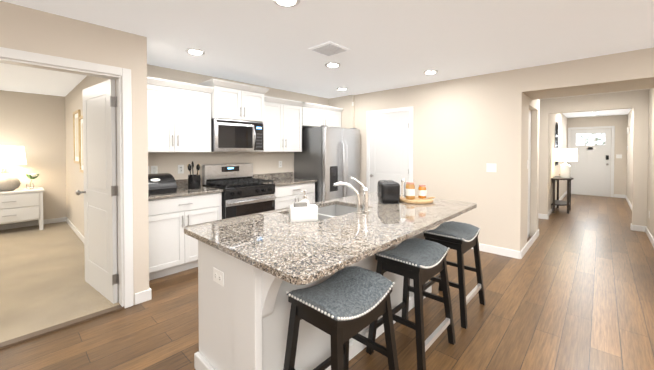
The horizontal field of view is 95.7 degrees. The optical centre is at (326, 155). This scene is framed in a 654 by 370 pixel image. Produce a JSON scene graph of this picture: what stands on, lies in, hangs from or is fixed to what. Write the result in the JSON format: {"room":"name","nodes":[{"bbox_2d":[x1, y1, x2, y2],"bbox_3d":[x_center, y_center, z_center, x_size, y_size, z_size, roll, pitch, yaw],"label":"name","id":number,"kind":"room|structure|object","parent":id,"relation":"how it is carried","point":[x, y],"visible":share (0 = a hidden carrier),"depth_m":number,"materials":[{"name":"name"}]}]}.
{"room":"kitchen","nodes":[
{"label":"kitchen","id":0,"kind":"room"},
{"bbox_2d":[0,194,653,369],"bbox_3d":[1.613,1.352,4.531,11.920,0.060,16.120,1,1,43],"label":"floor","id":1,"kind":"structure","parent":0,"point":[573,289],"depth_m":2.44,"materials":[{"name":"brown wood"}]},
{"bbox_2d":[0,221,119,342],"bbox_3d":[-4.899,1.345,2.676,4.500,0.014,4.300,1,1,43],"label":"floor carpet","id":2,"kind":"object","parent":1,"relation":"on","point":[44,284],"depth_m":3.12,"materials":[{"name":"beige carpet"}]},
{"bbox_2d":[0,187,44,229],"bbox_3d":[-5.379,0.950,5.013,0.558,0.700,0.840,1,1,43],"label":"nightstand","id":3,"kind":"object","parent":2,"relation":"on","point":[21,205],"visible":1,"depth_m":4.96,"materials":[{"name":"white wood"}]},
{"bbox_2d":[0,146,26,191],"bbox_3d":[-5.424,0.224,4.988,0.510,0.750,0.510,1,1,43],"label":"lamp","id":4,"kind":"object","parent":3,"relation":"on","point":[12,155],"visible":1,"depth_m":4.92,"materials":[{"name":"white fabric"}]},
{"bbox_2d":[26,173,38,189],"bbox_3d":[-5.152,0.456,5.183,0.152,0.280,0.170,1,1,43],"label":"flower vase","id":5,"kind":"object","parent":3,"relation":"on","point":[30,185],"visible":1,"depth_m":5.16,"materials":[{"name":"clear glass"}]},
{"bbox_2d":[148,192,221,280],"bbox_3d":[-1.815,0.897,3.533,0.640,0.882,0.908,1,1,43],"label":"base cabinet","id":6,"kind":"object","parent":1,"relation":"on","point":[173,248],"visible":0.67,"depth_m":3.29,"materials":[{"name":"white wood"}]},
{"bbox_2d":[148,172,316,199],"bbox_3d":[-1.261,0.379,4.128,0.630,0.132,2.555,1,1,43],"label":"countertop","id":7,"kind":"structure","parent":6,"relation":"on","point":[282,178],"depth_m":3.91,"materials":[{"name":"stone"}]},
{"bbox_2d":[148,173,176,194],"bbox_3d":[-1.959,0.322,3.328,0.300,0.209,0.400,1,1,43],"label":"bread box","id":8,"kind":"object","parent":7,"relation":"on","point":[161,183],"visible":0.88,"depth_m":3.29,"materials":[{"name":"black metal"}]},
{"bbox_2d":[187,161,199,188],"bbox_3d":[-1.687,0.247,3.751,0.150,0.345,0.172,1,1,43],"label":"utensil crock","id":9,"kind":"object","parent":7,"relation":"on","point":[193,181],"visible":1,"depth_m":3.70,"materials":[{"name":"black ceramic"}]},
{"bbox_2d":[202,163,275,218],"bbox_3d":[-1.201,0.729,4.108,0.698,1.200,0.760,1,1,43],"label":"range","id":10,"kind":"object","parent":1,"relation":"on","point":[244,192],"visible":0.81,"depth_m":4.01,"materials":[{"name":"silver metal"}]},
{"bbox_2d":[275,182,314,209],"bbox_3d":[-0.688,0.877,4.746,0.640,0.882,0.856,1,1,43],"label":"base cabinet","id":11,"kind":"object","parent":1,"relation":"on","point":[287,195],"visible":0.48,"depth_m":4.50,"materials":[{"name":"white wood"}]},
{"bbox_2d":[191,204,439,369],"bbox_3d":[0.141,0.917,2.322,0.860,0.882,2.050,1,1,43],"label":"kitchen island","id":12,"kind":"object","parent":1,"relation":"on","point":[244,322],"depth_m":1.65,"materials":[{"name":"wood"}]},
{"bbox_2d":[213,267,223,286],"bbox_3d":[-0.629,0.703,1.709,0.120,0.080,0.009,1,1,43],"label":"outlet","id":13,"kind":"object","parent":12,"relation":"attached to","point":[218,276],"visible":1,"depth_m":1.70,"materials":[{"name":"white plastic"}]},
{"bbox_2d":[184,212,395,287],"bbox_3d":[-0.279,0.468,1.729,1.120,0.030,0.680,1,1,43],"label":"island countertop","id":14,"kind":"structure","parent":12,"relation":"on","point":[299,254],"depth_m":1.55,"materials":[{"name":"grey stone"}]},
{"bbox_2d":[289,202,317,221],"bbox_3d":[-0.164,0.385,2.043,0.190,0.124,0.090,0,1,-15],"label":"sponge holder","id":15,"kind":"object","parent":14,"relation":"on","point":[301,211],"visible":1,"depth_m":2.00,"materials":[{"name":"white plastic"}]},
{"bbox_2d":[285,204,362,220],"bbox_3d":[0.003,0.575,2.410,0.454,0.202,0.724,1,1,43],"label":"sink","id":16,"kind":"object","parent":14,"relation":"in","point":[330,211],"depth_m":2.73,"materials":[{"name":"metal"}]},
{"bbox_2d":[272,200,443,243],"bbox_3d":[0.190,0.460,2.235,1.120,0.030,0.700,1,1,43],"label":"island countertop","id":17,"kind":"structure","parent":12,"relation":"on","point":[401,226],"depth_m":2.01,"materials":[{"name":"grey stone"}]},
{"bbox_2d":[300,191,309,203],"bbox_3d":[-0.166,0.354,2.202,0.076,0.182,0.077,1,1,43],"label":"soap bottle","id":18,"kind":"object","parent":17,"relation":"on","point":[305,198],"visible":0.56,"depth_m":2.19,"materials":[{"name":"plastic"}]},
{"bbox_2d":[334,177,368,213],"bbox_3d":[0.194,0.304,2.285,0.186,0.279,0.238,1,1,43],"label":"faucet","id":19,"kind":"object","parent":17,"relation":"on","point":[365,200],"visible":1,"depth_m":2.28,"materials":[{"name":"silver metal"}]},
{"bbox_2d":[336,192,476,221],"bbox_3d":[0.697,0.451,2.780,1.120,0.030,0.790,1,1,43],"label":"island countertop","id":20,"kind":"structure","parent":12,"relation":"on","point":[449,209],"depth_m":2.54,"materials":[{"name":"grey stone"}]},
{"bbox_2d":[377,180,399,203],"bbox_3d":[0.580,0.340,2.792,0.170,0.190,0.295,0,1,1],"label":"toaster","id":21,"kind":"object","parent":20,"relation":"on","point":[388,191],"visible":1,"depth_m":2.66,"materials":[{"name":"black plastic"}]},
{"bbox_2d":[400,196,432,203],"bbox_3d":[0.841,0.422,2.803,0.312,0.026,0.312,1,1,43],"label":"serving board","id":22,"kind":"object","parent":20,"relation":"on","point":[416,200],"visible":0.77,"depth_m":2.69,"materials":[{"name":"brown wood"}]},
{"bbox_2d":[401,178,405,197],"bbox_3d":[0.740,0.313,2.868,0.041,0.188,0.042,1,1,43],"label":"salt shaker","id":23,"kind":"object","parent":22,"relation":"on","point":[403,180],"visible":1,"depth_m":2.85,"materials":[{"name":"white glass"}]},
{"bbox_2d":[405,182,414,198],"bbox_3d":[0.782,0.331,2.782,0.087,0.155,0.087,1,1,43],"label":"jar","id":24,"kind":"object","parent":22,"relation":"on","point":[410,190],"visible":1,"depth_m":2.75,"materials":[{"name":"glass"}]},
{"bbox_2d":[418,185,425,198],"bbox_3d":[0.908,0.345,2.822,0.073,0.125,0.073,1,1,43],"label":"jam jar","id":25,"kind":"object","parent":22,"relation":"on","point":[422,191],"visible":0.96,"depth_m":2.79,"materials":[{"name":"glass"}]},
{"bbox_2d":[294,125,359,201],"bbox_3d":[0.037,0.407,5.331,0.831,1.805,0.930,1,1,43],"label":"fridge","id":26,"kind":"object","parent":1,"relation":"on","point":[327,158],"visible":0.71,"depth_m":4.99,"materials":[{"name":"grey metal"}]},
{"bbox_2d":[283,266,398,369],"bbox_3d":[0.079,1.013,1.528,0.418,0.716,0.528,1,1,43],"label":"stool","id":27,"kind":"object","parent":1,"relation":"on","point":[342,307],"visible":0.96,"depth_m":1.46,"materials":[{"name":"black paint"}]},
{"bbox_2d":[366,238,455,369],"bbox_3d":[0.603,1.004,2.092,0.418,0.716,0.528,1,1,43],"label":"stool","id":28,"kind":"object","parent":1,"relation":"on","point":[419,262],"visible":0.94,"depth_m":2.01,"materials":[{"name":"black paint"}]},
{"bbox_2d":[422,221,485,328],"bbox_3d":[1.113,0.995,2.642,0.418,0.716,0.528,1,1,43],"label":"stool","id":29,"kind":"object","parent":1,"relation":"on","point":[461,238],"visible":0.92,"depth_m":2.52,"materials":[{"name":"black paint"}]},
{"bbox_2d":[551,176,573,213],"bbox_3d":[5.424,0.898,6.798,0.360,0.775,0.900,1,1,43],"label":"console table","id":30,"kind":"object","parent":1,"relation":"on","point":[558,202],"visible":0.98,"depth_m":6.58,"materials":[{"name":"brown wood"}]},
{"bbox_2d":[553,149,577,177],"bbox_3d":[5.395,0.181,6.704,0.430,0.660,0.430,1,1,43],"label":"lamp","id":31,"kind":"object","parent":30,"relation":"on","point":[565,155],"visible":1,"depth_m":6.62,"materials":[{"name":"white ceramic"}]},
{"bbox_2d":[0,1,653,304],"bbox_3d":[1.615,0.103,4.454,11.840,2.440,16.040,1,1,43],"label":"wall","id":32,"kind":"structure","parent":0,"point":[466,130],"depth_m":4.27,"materials":[{"name":"beige paint"}]},
{"bbox_2d":[0,305,123,349],"bbox_3d":[-2.090,1.350,2.340,0.075,0.016,0.810,1,1,43],"label":"trim","id":33,"kind":"structure","parent":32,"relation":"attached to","point":[33,335],"depth_m":2.31,"materials":[{"name":"wood"}]},
{"bbox_2d":[0,47,133,307],"bbox_3d":[-2.117,0.300,2.348,0.156,2.115,0.950,1,1,43],"label":"door frame","id":34,"kind":"structure","parent":32,"relation":"attached to","point":[124,179],"depth_m":2.60,"materials":[{"name":"white wood"}]},
{"bbox_2d":[73,109,80,163],"bbox_3d":[-3.977,-0.286,4.708,0.550,0.830,0.026,1,1,43],"label":"framed picture","id":35,"kind":"object","parent":32,"relation":"attached to","point":[76,114],"visible":0.9,"depth_m":4.75,"materials":[{"name":"brown wood"}]},
{"bbox_2d":[79,115,82,172],"bbox_3d":[-3.549,-0.159,4.312,0.540,0.830,0.026,1,1,43],"label":"framed picture","id":36,"kind":"object","parent":32,"relation":"attached to","point":[81,141],"visible":0.4,"depth_m":4.46,"materials":[{"name":"brown wood"}]},
{"bbox_2d":[76,79,118,303],"bbox_3d":[-2.246,0.327,2.862,0.836,2.020,0.202,1,1,43],"label":"bedroom door","id":37,"kind":"structure","parent":32,"relation":"in","point":[100,191],"depth_m":2.82,"materials":[{"name":"white wood"}]},
{"bbox_2d":[151,166,157,173],"bbox_3d":[-2.130,0.186,3.648,0.009,0.115,0.075,1,1,43],"label":"electrical outlet","id":38,"kind":"object","parent":32,"relation":"attached to","point":[154,169],"visible":0.9,"depth_m":3.65,"materials":[{"name":"white plastic"}]},
{"bbox_2d":[147,76,210,151],"bbox_3d":[-1.927,-0.453,3.612,0.339,0.835,0.909,1,1,43],"label":"upper cabinet","id":39,"kind":"object","parent":32,"relation":"attached to","point":[181,115],"depth_m":3.53,"materials":[{"name":"white wood"}]},
{"bbox_2d":[178,165,183,173],"bbox_3d":[-1.916,0.183,3.879,0.009,0.115,0.075,1,1,43],"label":"electrical outlet","id":40,"kind":"object","parent":32,"relation":"attached to","point":[180,169],"visible":1,"depth_m":3.88,"materials":[{"name":"white plastic"}]},
{"bbox_2d":[203,80,266,123],"bbox_3d":[-1.326,-0.727,4.198,0.418,0.486,0.763,1,1,43],"label":"upper cabinet","id":41,"kind":"object","parent":32,"relation":"attached to","point":[229,100],"depth_m":4.01,"materials":[{"name":"white wood"}]},
{"bbox_2d":[211,119,263,151],"bbox_3d":[-1.309,-0.264,4.192,0.457,0.428,0.752,1,1,43],"label":"microwave","id":42,"kind":"object","parent":41,"relation":"attached to","point":[235,136],"visible":0.98,"depth_m":4.02,"materials":[{"name":"silver metal"}]},
{"bbox_2d":[264,96,302,151],"bbox_3d":[-0.816,-0.472,4.809,0.339,0.835,0.803,1,1,43],"label":"upper cabinet","id":43,"kind":"object","parent":32,"relation":"attached to","point":[283,128],"depth_m":4.69,"materials":[{"name":"white wood"}]},
{"bbox_2d":[303,102,342,127],"bbox_3d":[-0.193,-0.704,5.477,0.339,0.392,1.018,1,1,43],"label":"upper cabinet","id":44,"kind":"object","parent":32,"relation":"attached to","point":[314,115],"depth_m":5.31,"materials":[{"name":"white wood"}]},
{"bbox_2d":[0,191,653,304],"bbox_3d":[1.615,1.273,4.473,11.600,0.100,15.800,1,1,43],"label":"baseboard","id":45,"kind":"structure","parent":32,"relation":"attached to","point":[143,296],"depth_m":4.60,"materials":[{"name":"white wood"}]},
{"bbox_2d":[370,111,408,194],"bbox_3d":[1.034,0.291,5.071,0.766,2.030,0.089,1,1,43],"label":"pantry door","id":46,"kind":"structure","parent":32,"relation":"in","point":[389,146],"depth_m":5.08,"materials":[{"name":"white wood"}]},
{"bbox_2d":[366,106,412,192],"bbox_3d":[1.058,0.258,5.098,0.910,2.110,0.018,1,1,43],"label":"door frame","id":47,"kind":"structure","parent":32,"relation":"attached to","point":[401,109],"depth_m":4.99,"materials":[{"name":"white wood"}]},
{"bbox_2d":[486,163,495,171],"bbox_3d":[2.229,0.171,4.015,0.121,0.115,0.008,1,1,43],"label":"light switch","id":48,"kind":"object","parent":32,"relation":"attached to","point":[490,167],"visible":1,"depth_m":4.02,"materials":[{"name":"white plastic"}]},
{"bbox_2d":[527,110,530,238],"bbox_3d":[3.014,0.303,4.509,0.030,2.020,0.770,1,1,43],"label":"closet door","id":49,"kind":"structure","parent":32,"relation":"in","point":[529,170],"depth_m":4.71,"materials":[{"name":"white wood"}]},
{"bbox_2d":[554,122,558,165],"bbox_3d":[5.589,-0.283,7.206,0.022,1.055,0.680,1,1,43],"label":"arched mirror","id":50,"kind":"object","parent":32,"relation":"attached to","point":[556,140],"visible":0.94,"depth_m":7.11,"materials":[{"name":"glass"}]},
{"bbox_2d":[570,129,610,196],"bbox_3d":[8.113,0.219,9.132,0.930,2.042,0.102,1,1,43],"label":"front door","id":51,"kind":"structure","parent":32,"relation":"in","point":[590,171],"depth_m":9.13,"materials":[{"name":"white wood"}]},
{"bbox_2d":[568,127,614,196],"bbox_3d":[8.142,0.183,9.163,1.080,2.130,0.018,1,1,43],"label":"door frame","id":52,"kind":"structure","parent":32,"relation":"attached to","point":[572,128],"depth_m":8.83,"materials":[{"name":"white wood"}]},
{"bbox_2d":[0,0,653,117],"bbox_3d":[1.613,-1.157,4.490,11.920,0.080,16.120,1,1,43],"label":"ceiling","id":53,"kind":"structure","parent":0,"point":[392,44],"depth_m":2.74,"materials":[{"name":"paint"}]},
{"bbox_2d":[185,48,204,54],"bbox_3d":[-1.386,-1.087,3.113,0.189,0.016,0.189,1,1,37],"label":"recessed light","id":54,"kind":"object","parent":53,"relation":"in","point":[194,51],"depth_m":3.09,"materials":[{"name":"white"}]},
{"bbox_2d":[272,0,299,6],"bbox_3d":[-0.281,-1.070,2.040,0.189,0.016,0.189,1,1,37],"label":"recessed light","id":55,"kind":"object","parent":53,"relation":"in","point":[281,3],"depth_m":2.07,"materials":[{"name":"white"}]},
{"bbox_2d":[308,41,349,56],"bbox_3d":[0.025,-1.085,3.046,0.300,0.016,0.320,1,1,43],"label":"ceiling vent","id":56,"kind":"object","parent":53,"relation":"in","point":[329,48],"visible":0.98,"depth_m":3.01,"materials":[{"name":"white metal"}]},
{"bbox_2d":[325,62,340,67],"bbox_3d":[0.071,-1.095,3.595,0.189,0.016,0.189,1,1,37],"label":"recessed light","id":57,"kind":"object","parent":53,"relation":"in","point":[331,64],"depth_m":3.57,"materials":[{"name":"white"}]},
{"bbox_2d":[423,70,437,73],"bbox_3d":[1.372,-1.100,3.923,0.189,0.016,0.189,1,1,37],"label":"recessed light","id":58,"kind":"object","parent":53,"relation":"in","point":[427,71],"depth_m":3.90,"materials":[{"name":"white"}]}
]}

